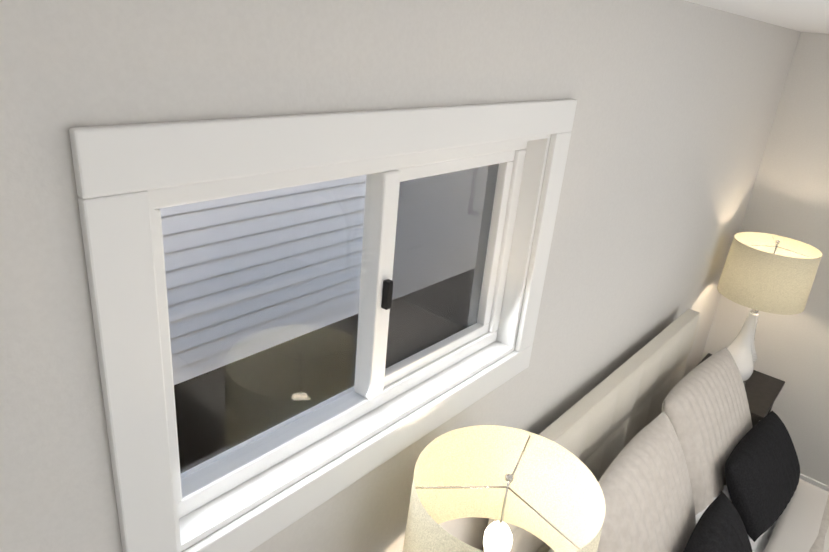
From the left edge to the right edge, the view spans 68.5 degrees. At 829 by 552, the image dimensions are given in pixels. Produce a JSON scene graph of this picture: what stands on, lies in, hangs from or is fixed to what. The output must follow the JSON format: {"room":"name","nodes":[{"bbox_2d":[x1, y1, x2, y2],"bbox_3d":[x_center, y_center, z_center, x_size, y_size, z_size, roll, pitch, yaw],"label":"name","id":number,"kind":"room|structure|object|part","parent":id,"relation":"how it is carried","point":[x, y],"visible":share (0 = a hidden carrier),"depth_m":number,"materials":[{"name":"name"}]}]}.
{"room":"bedroom","nodes":[
{"label":"bedroom","id":0,"kind":"room"},
{"bbox_2d":[0,0,800,551],"bbox_3d":[0.449,0.353,2.103,0.160,2.440,4.450,22,28,35],"label":"wall","id":1,"kind":"structure","parent":0,"point":[676,106],"depth_m":1.10,"materials":[{"name":"paint"}]},
{"bbox_2d":[69,99,576,551],"bbox_3d":[-0.057,0.035,1.212,0.116,0.735,1.135,22,28,35],"label":"window","id":2,"kind":"structure","parent":1,"relation":"in","point":[131,180],"depth_m":1.04,"materials":[{"name":"white"}]},
{"bbox_2d":[381,279,392,309],"bbox_3d":[-0.054,0.037,1.209,0.015,0.060,0.016,22,28,35],"label":"window latch","id":3,"kind":"object","parent":2,"relation":"attached to","point":[387,292],"depth_m":1.20,"materials":[{"name":"black metal"}]},
{"bbox_2d":[385,164,498,366],"bbox_3d":[0.054,-0.037,1.412,0.002,0.491,0.424,22,28,35],"label":"screen","id":4,"kind":"object","parent":2,"relation":"attached to","point":[440,227],"depth_m":1.41,"materials":[{"name":"grey"}]},
{"bbox_2d":[685,0,828,33],"bbox_3d":[2.047,-0.156,0.489,4.205,0.001,4.450,22,28,35],"label":"ceiling","id":5,"kind":"structure","parent":0,"point":[811,16],"depth_m":1.89,"materials":[{"name":"paint"}]},
{"bbox_2d":[700,32,828,485],"bbox_3d":[3.315,0.471,2.468,4.205,2.440,0.160,22,28,35],"label":"wall","id":6,"kind":"structure","parent":0,"point":[789,197],"depth_m":3.31,"materials":[{"name":"paint"}]},
{"bbox_2d":[799,473,828,491],"bbox_3d":[3.162,1.574,2.847,3.791,0.095,0.014,22,28,35],"label":"baseboard","id":7,"kind":"structure","parent":6,"relation":"attached to","point":[814,482],"depth_m":3.50,"materials":[{"name":"white wood"}]},
{"label":"floor","id":8,"kind":"structure","parent":0,"visible":0},
{"bbox_2d":[483,309,828,551],"bbox_3d":[1.530,1.240,1.830,2.225,1.200,1.693,22,28,35],"label":"bed","id":9,"kind":"object","parent":8,"relation":"on","point":[660,447],"visible":0.92,"depth_m":2.24,"materials":[{"name":"grey fabric"}]},
{"bbox_3d":[0.739,0.775,2.410,0.073,0.920,1.610,22,28,35],"label":"headboard","id":10,"kind":"part","parent":9,"relation":"part of","materials":[{"name":"fabric"}]},
{"bbox_2d":[719,492,828,551],"bbox_3d":[1.774,1.563,1.706,1.458,0.573,1.680,22,28,35],"label":"quilt","id":11,"kind":"object","parent":9,"relation":"on","point":[817,537],"depth_m":2.34,"materials":[{"name":"white fabric"}]},
{"bbox_2d":[697,353,784,426],"bbox_3d":[1.692,0.886,3.409,0.414,0.680,0.494,22,28,35],"label":"nightstand","id":12,"kind":"object","parent":8,"relation":"on","point":[762,390],"visible":0.15,"depth_m":3.21,"materials":[{"name":"brown wood"}]},
{"bbox_2d":[717,232,821,384],"bbox_3d":[1.746,0.195,3.133,0.400,0.808,0.400,22,28,35],"label":"lamp","id":13,"kind":"object","parent":12,"relation":"on","point":[770,273],"visible":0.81,"depth_m":2.95,"materials":[{"name":"fabric"}]},
{"bbox_3d":[1.767,-0.024,3.043,0.400,0.285,0.400,22,28,35],"label":"lamp shade","id":14,"kind":"part","parent":13,"relation":"part of","materials":[{"name":"beige fabric"}]},
{"bbox_3d":[1.798,0.013,3.055,0.316,0.404,0.323,22,28,35],"label":"stem","id":15,"kind":"part","parent":13,"relation":"part of","materials":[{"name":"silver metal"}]},
{"bbox_3d":[0.109,1.458,1.663,0.414,0.680,0.494,22,28,35],"label":"nightstand","id":16,"kind":"object","parent":8,"relation":"on","visible":0},
{"bbox_2d":[403,425,605,551],"bbox_3d":[0.157,0.770,1.380,0.400,0.808,0.400,22,28,35],"label":"lamp","id":17,"kind":"object","parent":16,"relation":"on","point":[548,492],"visible":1,"depth_m":1.41,"materials":[{"name":"fabric"}]},
{"bbox_3d":[0.175,0.580,1.301,0.060,0.122,0.060,22,28,35],"label":"bulb","id":18,"kind":"part","parent":17,"relation":"part of","materials":[{"name":"white glass"}]},
{"label":"outside","id":19,"kind":"structure","parent":0,"visible":0},
{"bbox_2d":[160,166,487,383],"bbox_3d":[-2.301,-1.093,4.087,3.700,3.120,10.400,22,28,35],"label":"house","id":20,"kind":"structure","parent":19,"point":[289,248],"depth_m":4.32,"materials":[{"name":"white"}]}
]}

